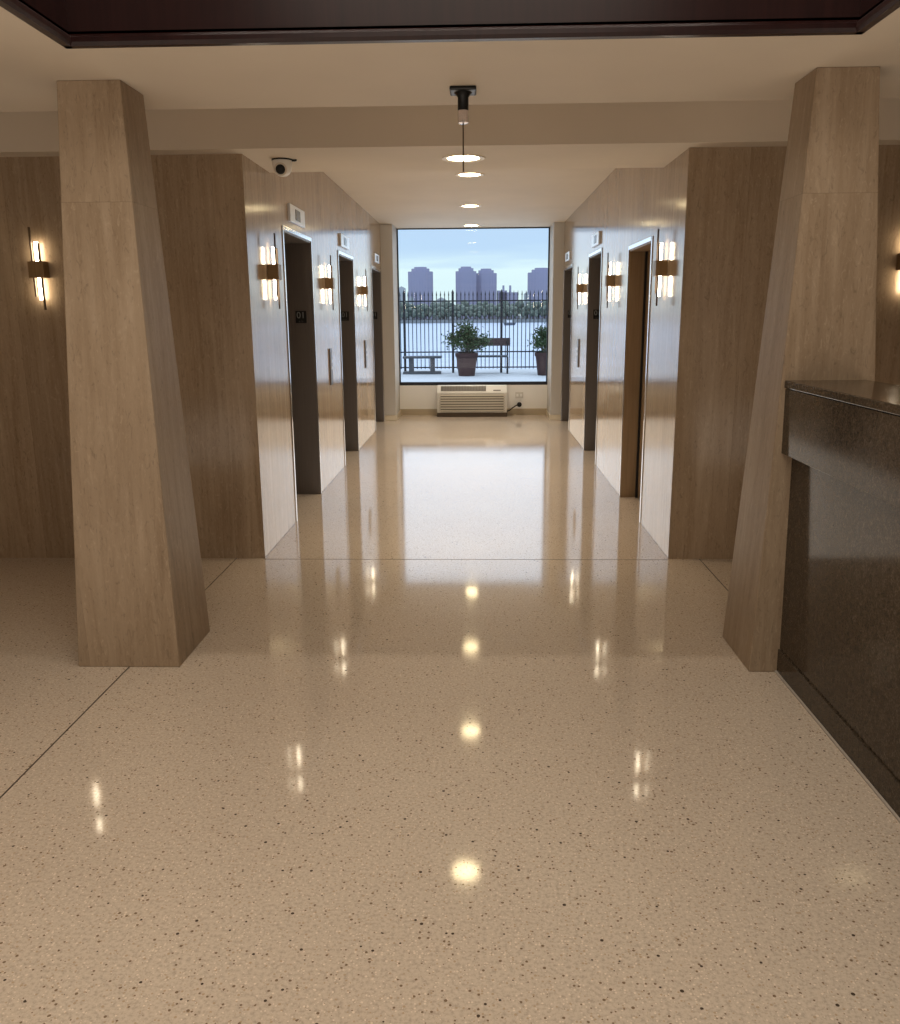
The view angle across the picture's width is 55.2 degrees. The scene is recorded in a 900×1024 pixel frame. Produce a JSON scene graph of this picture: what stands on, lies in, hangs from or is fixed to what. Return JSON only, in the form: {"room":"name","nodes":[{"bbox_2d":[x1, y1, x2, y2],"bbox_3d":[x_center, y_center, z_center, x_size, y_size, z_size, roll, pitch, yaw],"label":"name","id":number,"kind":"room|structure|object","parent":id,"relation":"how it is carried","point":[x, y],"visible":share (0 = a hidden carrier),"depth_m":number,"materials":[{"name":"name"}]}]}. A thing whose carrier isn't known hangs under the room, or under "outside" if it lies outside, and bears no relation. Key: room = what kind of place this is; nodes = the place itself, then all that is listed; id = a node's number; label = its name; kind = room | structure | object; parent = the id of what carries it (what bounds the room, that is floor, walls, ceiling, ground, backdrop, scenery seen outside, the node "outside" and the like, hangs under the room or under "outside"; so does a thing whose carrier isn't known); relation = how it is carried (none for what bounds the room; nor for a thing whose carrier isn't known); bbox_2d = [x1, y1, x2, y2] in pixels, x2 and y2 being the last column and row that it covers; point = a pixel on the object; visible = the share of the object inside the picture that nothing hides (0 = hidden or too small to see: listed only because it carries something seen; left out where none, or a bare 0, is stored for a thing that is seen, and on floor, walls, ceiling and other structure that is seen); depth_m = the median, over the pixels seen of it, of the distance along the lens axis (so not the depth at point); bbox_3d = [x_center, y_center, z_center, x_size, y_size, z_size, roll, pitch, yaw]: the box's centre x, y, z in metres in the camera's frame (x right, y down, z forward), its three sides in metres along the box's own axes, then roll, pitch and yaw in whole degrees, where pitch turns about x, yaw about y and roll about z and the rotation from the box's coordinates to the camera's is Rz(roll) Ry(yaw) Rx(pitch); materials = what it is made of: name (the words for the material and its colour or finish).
{"room":"lobby","nodes":[
{"label":"lobby","id":0,"kind":"room"},
{"bbox_2d":[0,154,384,557],"bbox_3d":[-2.697,-1.861,8.810,3.235,2.748,7.285,0,13,2],"label":"wall","id":1,"kind":"structure","parent":0,"point":[219,215],"depth_m":5.36,"materials":[{"name":"wood"}]},
{"bbox_2d":[27,227,49,309],"bbox_3d":[-2.450,-1.446,5.120,0.094,0.474,0.072,0,13,2],"label":"wall sconce","id":2,"kind":"object","parent":1,"relation":"attached to","point":[38,269],"visible":1,"depth_m":5.09,"materials":[{"name":"white glass"}]},
{"bbox_2d":[267,233,281,308],"bbox_3d":[-1.147,-1.571,5.620,0.072,0.474,0.094,0,13,2],"label":"wall sconce","id":3,"kind":"object","parent":1,"relation":"attached to","point":[274,270],"visible":1,"depth_m":5.58,"materials":[{"name":"brown metal"}]},
{"bbox_2d":[287,203,304,227],"bbox_3d":[-1.145,-2.211,6.427,0.023,0.122,0.540,0,13,2],"label":"indicator","id":4,"kind":"object","parent":1,"relation":"attached to","point":[296,216],"visible":1,"depth_m":6.36,"materials":[{"name":"white plastic"}]},
{"bbox_2d":[282,225,321,521],"bbox_3d":[-1.310,-1.079,6.745,0.343,2.132,1.065,0,13,2],"label":"door","id":5,"kind":"structure","parent":1,"relation":"in","point":[297,251],"depth_m":7.20,"materials":[{"name":"metal"}]},
{"bbox_2d":[325,255,334,309],"bbox_3d":[-1.078,-2.057,7.723,0.072,0.474,0.094,0,13,2],"label":"wall sconce","id":6,"kind":"object","parent":1,"relation":"attached to","point":[329,282],"visible":1,"depth_m":7.69,"materials":[{"name":"white glass"}]},
{"bbox_2d":[329,348,332,384],"bbox_3d":[-1.098,-1.345,7.960,0.017,0.330,0.110,0,13,2],"label":"plate","id":7,"kind":"object","parent":1,"relation":"attached to","point":[330,349],"visible":1,"depth_m":7.94,"materials":[{"name":"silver metal"}]},
{"bbox_2d":[339,233,348,249],"bbox_3d":[-1.070,-2.742,8.725,0.023,0.122,0.540,0,13,2],"label":"indicator","id":8,"kind":"object","parent":1,"relation":"attached to","point":[343,240],"visible":1,"depth_m":8.63,"materials":[{"name":"white plastic"}]},
{"bbox_2d":[337,250,358,465],"bbox_3d":[-1.233,-1.624,9.105,0.343,2.132,1.050,0,13,2],"label":"door","id":9,"kind":"structure","parent":1,"relation":"in","point":[345,265],"depth_m":9.55,"materials":[{"name":"metal"}]},
{"bbox_2d":[361,269,368,310],"bbox_3d":[-1.000,-2.612,10.129,0.072,0.474,0.094,0,13,2],"label":"wall sconce","id":10,"kind":"object","parent":1,"relation":"attached to","point":[365,289],"visible":1,"depth_m":10.09,"materials":[{"name":"white glass"}]},
{"bbox_2d":[364,340,366,367],"bbox_3d":[-1.018,-1.916,10.434,0.017,0.330,0.110,0,13,2],"label":"plate","id":11,"kind":"object","parent":1,"relation":"attached to","point":[364,340],"visible":1,"depth_m":10.41,"materials":[{"name":"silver metal"}]},
{"bbox_2d":[373,253,378,263],"bbox_3d":[-0.980,-3.386,11.490,0.023,0.110,0.500,0,13,2],"label":"indicator","id":12,"kind":"object","parent":1,"relation":"attached to","point":[376,257],"visible":1,"depth_m":11.40,"materials":[{"name":"white plastic"}]},
{"bbox_2d":[371,265,384,430],"bbox_3d":[-1.147,-2.236,11.754,0.343,2.132,1.090,0,13,2],"label":"door","id":13,"kind":"structure","parent":1,"relation":"in","point":[375,272],"depth_m":12.22,"materials":[{"name":"metal"}]},
{"bbox_2d":[431,559,605,559],"bbox_3d":[0.095,0.303,5.456,2.565,0.005,0.003,0,13,2],"label":"trim","id":14,"kind":"structure","parent":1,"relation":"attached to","point":[431,559],"depth_m":5.44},
{"bbox_2d":[380,224,399,414],"bbox_3d":[-1.387,-2.775,12.730,1.200,2.748,0.845,0,13,2],"label":"pillar","id":15,"kind":"structure","parent":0,"point":[388,232],"depth_m":12.37,"materials":[{"name":"paint"}]},
{"bbox_2d":[0,415,899,1023],"bbox_3d":[0.159,0.494,4.884,9.200,0.120,17.500,0,13,2],"label":"floor","id":16,"kind":"structure","parent":0,"point":[386,782],"depth_m":2.81,"materials":[{"name":"stone"}]},
{"bbox_2d":[0,558,236,797],"bbox_3d":[-1.517,1.340,1.011,0.005,0.005,9.270,0,13,2],"label":"trim","id":17,"kind":"structure","parent":16,"relation":"in","point":[236,558],"depth_m":3.29,"materials":[{"name":"black metal"}]},
{"bbox_2d":[57,80,209,666],"bbox_3d":[-1.429,-0.545,3.768,0.456,2.430,0.448,0,13,2],"label":"pillar","id":18,"kind":"structure","parent":16,"relation":"on","point":[141,597],"depth_m":3.65,"materials":[{"name":"wood"}]},
{"bbox_2d":[437,385,506,416],"bbox_3d":[0.335,-1.687,13.048,1.060,0.460,0.251,0,13,2],"label":"air conditioner","id":19,"kind":"object","parent":16,"relation":"on","point":[452,400],"visible":1,"depth_m":12.95,"materials":[{"name":"beige plastic"}]},
{"bbox_2d":[441,386,485,390],"bbox_3d":[0.202,-1.858,12.953,0.680,0.070,0.067,0,13,2],"label":"grille","id":20,"kind":"object","parent":19,"relation":"attached to","point":[443,388],"depth_m":12.95,"materials":[{"name":"beige plastic"}]},
{"bbox_2d":[439,394,504,411],"bbox_3d":[0.331,-1.641,12.938,0.980,0.260,0.016,0,13,2],"label":"grille","id":21,"kind":"object","parent":19,"relation":"attached to","point":[447,402],"depth_m":12.94,"materials":[{"name":"beige plastic"}]},
{"bbox_2d":[507,402,521,411],"bbox_3d":[0.980,-1.604,13.136,0.232,0.146,0.070,0,13,2],"label":"power cord","id":22,"kind":"object","parent":19,"relation":"attached to","point":[519,404],"visible":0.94,"depth_m":13.11,"materials":[{"name":"black plastic"}]},
{"bbox_2d":[699,559,727,590],"bbox_3d":[1.552,0.452,4.762,0.005,0.005,1.370,0,13,2],"label":"trim","id":23,"kind":"structure","parent":16,"relation":"in","point":[699,559],"depth_m":5.08,"materials":[{"name":"metal"}]},
{"bbox_2d":[723,66,879,671],"bbox_3d":[1.550,-0.538,3.643,0.518,2.430,0.415,0,13,2],"label":"pillar","id":24,"kind":"structure","parent":16,"relation":"on","point":[820,317],"depth_m":3.46,"materials":[{"name":"wood"}]},
{"bbox_2d":[775,380,899,822],"bbox_3d":[1.457,0.607,1.311,0.333,1.246,4.773,0,13,2],"label":"reception desk","id":25,"kind":"object","parent":16,"relation":"on","point":[839,651],"depth_m":2.99,"materials":[{"name":"brown stone"}]},
{"bbox_2d":[0,6,899,228],"bbox_3d":[0.139,-2.112,4.283,9.200,0.370,17.500,0,13,2],"label":"ceiling","id":26,"kind":"structure","parent":0,"point":[550,120],"depth_m":3.87,"materials":[{"name":"paint"}]},
{"bbox_2d":[272,158,296,176],"bbox_3d":[-1.009,-2.068,5.170,0.124,0.101,0.135,12,18,42],"label":"dome camera","id":27,"kind":"object","parent":26,"relation":"attached to","point":[282,167],"visible":1,"depth_m":5.12,"materials":[{"name":"white plastic"}]},
{"bbox_2d":[0,0,899,48],"bbox_3d":[-0.049,-1.639,0.558,2.715,1.136,4.620,0,13,2],"label":"coffer","id":28,"kind":"object","parent":26,"relation":"attached to","point":[73,24],"visible":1,"depth_m":2.90,"materials":[{"name":"black paint"}]},
{"bbox_2d":[449,85,475,171],"bbox_3d":[0.055,-1.599,3.608,0.110,0.325,0.110,0,13,2],"label":"ceiling fitting","id":29,"kind":"object","parent":26,"relation":"hanging from","point":[463,93],"visible":1,"depth_m":3.57,"materials":[{"name":"black plastic"}]},
{"bbox_2d":[454,91,471,110],"bbox_3d":[0.055,-1.710,3.582,0.080,0.070,0.080,0,13,2],"label":"socket","id":30,"kind":"object","parent":29,"relation":"attached to","point":[463,96],"depth_m":3.57,"materials":[{"name":"black plastic"}]},
{"bbox_2d":[441,154,485,162],"bbox_3d":[0.080,-2.120,5.156,0.266,0.007,0.266,0,13,2],"label":"recessed light","id":31,"kind":"object","parent":26,"relation":"in","point":[457,158],"visible":0.97,"depth_m":5.16,"materials":[{"name":"white glass"}]},
{"bbox_2d":[455,172,483,176],"bbox_3d":[0.179,-3.054,7.791,0.266,0.007,0.266,0,13,2],"label":"recessed light","id":32,"kind":"object","parent":26,"relation":"in","point":[463,174],"visible":1,"depth_m":7.77,"materials":[{"name":"white glass"}]},
{"bbox_2d":[459,204,481,207],"bbox_3d":[0.236,-3.576,10.051,0.266,0.007,0.266,0,13,2],"label":"recessed light","id":33,"kind":"object","parent":26,"relation":"in","point":[465,205],"visible":1,"depth_m":10.02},
{"bbox_2d":[462,224,479,226],"bbox_3d":[0.304,-4.093,12.291,0.266,0.007,0.266,0,13,2],"label":"recessed light","id":34,"kind":"object","parent":26,"relation":"in","point":[468,225],"visible":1,"depth_m":12.28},
{"bbox_2d":[455,352,477,375],"bbox_3d":[0.417,-3.695,21.518,0.580,0.565,0.580,0,13,2],"label":"pot","id":35,"kind":"object","parent":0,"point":[466,361],"depth_m":21.33,"materials":[{"name":"ceramic"}]},
{"bbox_2d":[400,385,546,408],"bbox_3d":[0.359,-1.734,13.262,2.255,0.455,0.165,0,13,2],"label":"wall","id":36,"kind":"structure","parent":0,"point":[411,396],"depth_m":13.17,"materials":[{"name":"paint"}]},
{"bbox_2d":[385,408,560,420],"bbox_3d":[0.337,-1.462,12.886,2.565,0.095,0.692,0,13,2],"label":"baseboard","id":37,"kind":"structure","parent":36,"relation":"attached to","point":[534,411],"depth_m":13.19,"materials":[{"name":"wood"}]},
{"bbox_2d":[397,227,549,384],"bbox_3d":[0.348,-3.062,12.905,2.255,2.293,0.065,0,13,2],"label":"window","id":38,"kind":"structure","parent":36,"relation":"in","point":[498,382],"depth_m":13.03,"materials":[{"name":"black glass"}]},
{"bbox_2d":[515,392,522,397],"bbox_3d":[1.058,-1.785,13.139,0.120,0.090,0.009,0,13,2],"label":"wall outlet","id":39,"kind":"object","parent":36,"relation":"attached to","point":[517,394],"visible":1,"depth_m":13.13,"materials":[{"name":"paint"}]},
{"bbox_2d":[534,352,545,375],"bbox_3d":[2.403,-3.717,21.551,0.580,0.565,0.580,0,13,2],"label":"pot","id":40,"kind":"object","parent":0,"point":[540,356],"depth_m":21.38,"materials":[{"name":"ceramic"}]},
{"bbox_2d":[547,222,564,414],"bbox_3d":[2.064,-2.775,12.618,1.195,2.748,0.845,0,13,2],"label":"pillar","id":41,"kind":"structure","parent":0,"point":[556,261],"depth_m":12.28,"materials":[{"name":"paint"}]},
{"bbox_2d":[560,145,899,558],"bbox_3d":[3.182,-1.861,8.618,3.400,2.748,7.285,0,13,2],"label":"wall","id":42,"kind":"structure","parent":0,"point":[714,210],"depth_m":5.25,"materials":[{"name":"wood"}]},
{"bbox_2d":[561,263,572,430],"bbox_3d":[1.743,-2.231,11.640,0.343,2.132,1.110,0,13,2],"label":"door","id":43,"kind":"structure","parent":42,"relation":"in","point":[568,270],"depth_m":12.12,"materials":[{"name":"metal"}]},
{"bbox_2d":[565,251,570,261],"bbox_3d":[1.560,-3.381,11.388,0.023,0.110,0.500,0,13,2],"label":"indicator","id":44,"kind":"object","parent":42,"relation":"attached to","point":[568,254],"visible":1,"depth_m":11.30,"materials":[{"name":"white plastic"}]},
{"bbox_2d":[577,339,578,366],"bbox_3d":[1.527,-1.898,10.273,0.017,0.330,0.110,0,13,2],"label":"plate","id":45,"kind":"object","parent":42,"relation":"attached to","point":[577,339],"visible":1,"depth_m":10.25,"materials":[{"name":"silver metal"}]},
{"bbox_2d":[576,267,582,308],"bbox_3d":[1.486,-2.574,9.882,0.072,0.474,0.094,0,13,2],"label":"wall sconce","id":46,"kind":"object","parent":42,"relation":"attached to","point":[579,287],"visible":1,"depth_m":9.85,"materials":[{"name":"white glass"}]},
{"bbox_2d":[583,247,602,465],"bbox_3d":[1.658,-1.625,9.015,0.343,2.132,1.020,0,13,2],"label":"door","id":47,"kind":"structure","parent":42,"relation":"in","point":[595,258],"depth_m":9.45,"materials":[{"name":"metal"}]},
{"bbox_2d":[591,231,600,247],"bbox_3d":[1.472,-2.751,8.682,0.023,0.122,0.540,0,13,2],"label":"indicator","id":48,"kind":"object","parent":42,"relation":"attached to","point":[596,238],"visible":1,"depth_m":8.57,"materials":[{"name":"white plastic"}]},
{"bbox_2d":[605,253,614,307],"bbox_3d":[1.413,-2.050,7.613,0.072,0.474,0.094,0,13,2],"label":"wall sconce","id":49,"kind":"object","parent":42,"relation":"attached to","point":[609,279],"visible":1,"depth_m":7.58,"materials":[{"name":"white glass"}]},
{"bbox_2d":[619,236,652,522],"bbox_3d":[1.504,-1.012,6.585,0.193,2.032,0.960,0,13,2],"label":"door","id":50,"kind":"structure","parent":42,"relation":"in","point":[640,257],"depth_m":6.97,"materials":[{"name":"metal"}]},
{"bbox_2d":[653,229,667,305],"bbox_3d":[1.344,-1.562,5.500,0.072,0.474,0.094,0,13,2],"label":"wall sconce","id":51,"kind":"object","parent":42,"relation":"attached to","point":[659,266],"visible":1,"depth_m":5.47,"materials":[{"name":"brown metal"}]},
{"bbox_2d":[896,253,899,269],"bbox_3d":[2.638,-1.448,4.954,0.094,0.474,0.072,0,13,2],"label":"wall sconce","id":52,"kind":"object","parent":42,"relation":"attached to","point":[898,255],"visible":1,"depth_m":4.97,"materials":[{"name":"brown metal"}]},
{"label":"outside","id":53,"kind":"structure","parent":0,"visible":0},
{"bbox_2d":[401,369,545,381],"bbox_3d":[0.611,-2.646,18.776,32.000,0.250,11.000,0,13,2],"label":"terrace","id":54,"kind":"object","parent":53,"point":[481,375],"visible":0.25,"depth_m":21.30,"materials":[{"name":"concrete"}]},
{"bbox_2d":[403,356,441,373],"bbox_3d":[-0.713,-3.821,22.347,1.000,0.455,0.400,0,13,2],"label":"stone bench","id":55,"kind":"object","parent":54,"relation":"on","point":[411,358],"visible":1,"depth_m":22.20,"materials":[{"name":"grey stone"}]},
{"bbox_2d":[441,317,492,375],"bbox_3d":[0.444,-4.087,21.297,1.266,1.429,1.177,-13,18,-43],"label":"potted shrub","id":56,"kind":"object","parent":54,"relation":"on","point":[466,361],"visible":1,"depth_m":21.28,"materials":[{"name":"green plant"}]},
{"bbox_2d":[399,289,546,372],"bbox_3d":[0.709,-4.715,22.454,8.927,2.130,0.072,0,13,2],"label":"iron fence","id":57,"kind":"object","parent":54,"relation":"on","point":[501,300],"visible":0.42,"depth_m":22.41,"materials":[{"name":"black metal"}]},
{"bbox_2d":[469,338,509,373],"bbox_3d":[0.991,-4.032,22.217,1.135,0.900,0.350,0,13,2],"label":"park bench","id":58,"kind":"object","parent":54,"relation":"on","point":[496,341],"visible":0.54,"depth_m":22.26,"materials":[{"name":"wood"}]},
{"bbox_2d":[527,322,546,375],"bbox_3d":[2.545,-4.067,21.435,1.100,1.298,1.184,4,14,17],"label":"potted shrub","id":59,"kind":"object","parent":54,"relation":"on","point":[542,334],"visible":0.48,"depth_m":21.33,"materials":[{"name":"green plant"}]},
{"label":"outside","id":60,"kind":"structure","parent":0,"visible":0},
{"bbox_2d":[401,316,545,323],"bbox_3d":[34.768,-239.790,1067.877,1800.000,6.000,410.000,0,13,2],"label":"bank","id":61,"kind":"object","parent":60,"point":[534,320],"visible":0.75,"depth_m":873.21,"materials":[{"name":"green plant"}]},
{"bbox_2d":[399,286,405,318],"bbox_3d":[-52.663,-229.493,943.722,8.000,35.000,8.000,0,13,2],"label":"house","id":62,"kind":"structure","parent":61,"relation":"on","point":[401,289],"depth_m":937.96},
{"bbox_2d":[409,297,413,318],"bbox_3d":[-42.079,-224.134,944.614,5.000,24.000,8.000,0,13,2],"label":"house","id":63,"kind":"structure","parent":61,"relation":"on","point":[410,298],"depth_m":939.34,"materials":[{"name":"grey"}]},
{"bbox_2d":[408,267,432,318],"bbox_3d":[-32.776,-245.725,966.025,27.282,56.320,27.282,0,13,2],"label":"apartment tower","id":64,"kind":"structure","parent":61,"relation":"on","point":[420,279],"depth_m":952.85,"materials":[{"name":"concrete"}]},
{"bbox_2d":[421,305,426,313],"bbox_3d":[-27.114,-206.796,890.467,7.603,15.123,7.530,0,13,2],"label":"tree","id":65,"kind":"object","parent":61,"relation":"on","point":[422,306],"visible":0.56,"depth_m":887.72,"materials":[{"name":"green plant"}]},
{"bbox_2d":[426,307,431,319],"bbox_3d":[-21.486,-207.530,897.944,6.302,13.112,6.817,0,13,2],"label":"tree","id":66,"kind":"object","parent":61,"relation":"on","point":[430,308],"visible":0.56,"depth_m":895.45,"materials":[{"name":"green plant"}]},
{"bbox_2d":[441,307,443,319],"bbox_3d":[-7.793,-205.358,888.680,6.172,12.841,6.677,0,13,2],"label":"tree","id":67,"kind":"object","parent":61,"relation":"on","point":[442,308],"visible":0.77,"depth_m":885.88,"materials":[{"name":"green plant"}]},
{"bbox_2d":[443,302,451,318],"bbox_3d":[-2.836,-212.965,908.676,9.355,18.609,9.266,0,13,2],"label":"tree","id":68,"kind":"object","parent":61,"relation":"on","point":[446,303],"visible":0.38,"depth_m":904.23,"materials":[{"name":"green plant"}]},
{"bbox_2d":[460,306,465,318],"bbox_3d":[13.304,-205.827,887.334,6.041,14.052,6.712,0,13,2],"label":"tree","id":69,"kind":"object","parent":61,"relation":"on","point":[463,311],"visible":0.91,"depth_m":884.37,"materials":[{"name":"green plant"}]},
{"bbox_2d":[461,302,468,318],"bbox_3d":[15.783,-216.600,920.044,9.762,20.312,10.561,0,13,2],"label":"tree","id":70,"kind":"object","parent":61,"relation":"on","point":[466,304],"visible":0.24,"depth_m":916.46,"materials":[{"name":"green plant"}]},
{"bbox_2d":[456,267,475,318],"bbox_3d":[18.017,-245.725,964.371,23.003,56.320,23.003,0,13,2],"label":"apartment tower","id":71,"kind":"structure","parent":61,"relation":"on","point":[465,277],"depth_m":952.97,"materials":[{"name":"blue concrete"}]},
{"bbox_2d":[467,307,472,318],"bbox_3d":[21.155,-205.446,887.878,6.224,12.950,6.734,0,13,2],"label":"tree","id":72,"kind":"object","parent":61,"relation":"on","point":[470,309],"visible":1,"depth_m":885.34,"materials":[{"name":"green plant"}]},
{"bbox_2d":[476,301,483,318],"bbox_3d":[31.754,-215.665,919.102,8.978,18.679,9.712,0,13,2],"label":"tree","id":73,"kind":"object","parent":61,"relation":"on","point":[479,302],"visible":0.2,"depth_m":916.01,"materials":[{"name":"green plant"}]},
{"bbox_2d":[476,269,496,317],"bbox_3d":[40.988,-248.550,979.450,24.073,54.715,24.073,0,13,2],"label":"apartment tower","id":74,"kind":"structure","parent":61,"relation":"on","point":[486,279],"depth_m":967.50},
{"bbox_2d":[486,304,491,318],"bbox_3d":[40.946,-211.565,907.344,7.962,15.838,7.887,0,13,2],"label":"tree","id":75,"kind":"object","parent":61,"relation":"on","point":[487,305],"visible":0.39,"depth_m":904.46,"materials":[{"name":"green plant"}]},
{"bbox_2d":[503,301,508,318],"bbox_3d":[57.682,-213.680,907.417,9.895,19.682,9.800,0,13,2],"label":"tree","id":76,"kind":"object","parent":61,"relation":"on","point":[507,302],"visible":0.24,"depth_m":902.91,"materials":[{"name":"green plant"}]},
{"bbox_2d":[504,305,508,318],"bbox_3d":[59.192,-208.115,895.191,6.151,14.309,6.835,0,13,2],"label":"tree","id":77,"kind":"object","parent":61,"relation":"on","point":[507,306],"visible":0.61,"depth_m":892.17,"materials":[{"name":"green plant"}]},
{"bbox_2d":[498,285,517,317],"bbox_3d":[63.531,-232.659,952.557,23.000,35.500,10.000,0,13,2],"label":"apartment block","id":78,"kind":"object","parent":61,"relation":"on","point":[503,290],"visible":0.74,"depth_m":946.47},
{"bbox_2d":[515,301,523,318],"bbox_3d":[73.264,-213.701,906.641,9.976,19.844,9.881,0,13,2],"label":"tree","id":79,"kind":"object","parent":61,"relation":"on","point":[520,303],"visible":0.71,"depth_m":903.13,"materials":[{"name":"green plant"}]},
{"bbox_2d":[524,293,528,317],"bbox_3d":[83.385,-226.083,940.080,5.000,28.000,8.000,0,13,2],"label":"house","id":80,"kind":"structure","parent":61,"relation":"on","point":[525,302],"depth_m":934.76,"materials":[{"name":"white"}]},
{"bbox_2d":[524,304,529,318],"bbox_3d":[80.525,-208.702,895.336,7.579,15.075,7.507,0,13,2],"label":"tree","id":81,"kind":"object","parent":61,"relation":"on","point":[527,306],"visible":0.94,"depth_m":892.39,"materials":[{"name":"green plant"}]},
{"bbox_2d":[529,305,535,318],"bbox_3d":[84.906,-205.943,885.909,6.666,13.870,7.211,0,13,2],"label":"tree","id":82,"kind":"object","parent":61,"relation":"on","point":[531,306],"visible":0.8,"depth_m":883.29,"materials":[{"name":"green plant"}]},
{"bbox_2d":[527,268,547,317],"bbox_3d":[101.967,-244.682,961.879,29.957,54.180,29.957,0,13,2],"label":"apartment tower","id":83,"kind":"structure","parent":61,"relation":"on","point":[538,278],"depth_m":946.94,"materials":[{"name":"concrete"}]},
{"bbox_2d":[537,301,541,318],"bbox_3d":[94.749,-215.331,917.089,8.657,18.011,9.365,0,13,2],"label":"tree","id":84,"kind":"object","parent":61,"relation":"on","point":[540,303],"visible":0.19,"depth_m":913.55,"materials":[{"name":"green plant"}]},
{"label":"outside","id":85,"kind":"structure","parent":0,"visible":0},
{"bbox_2d":[400,322,546,369],"bbox_3d":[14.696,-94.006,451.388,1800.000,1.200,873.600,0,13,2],"label":"river","id":86,"kind":"structure","parent":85,"point":[435,345],"depth_m":259.80,"materials":[{"name":"liquid"}]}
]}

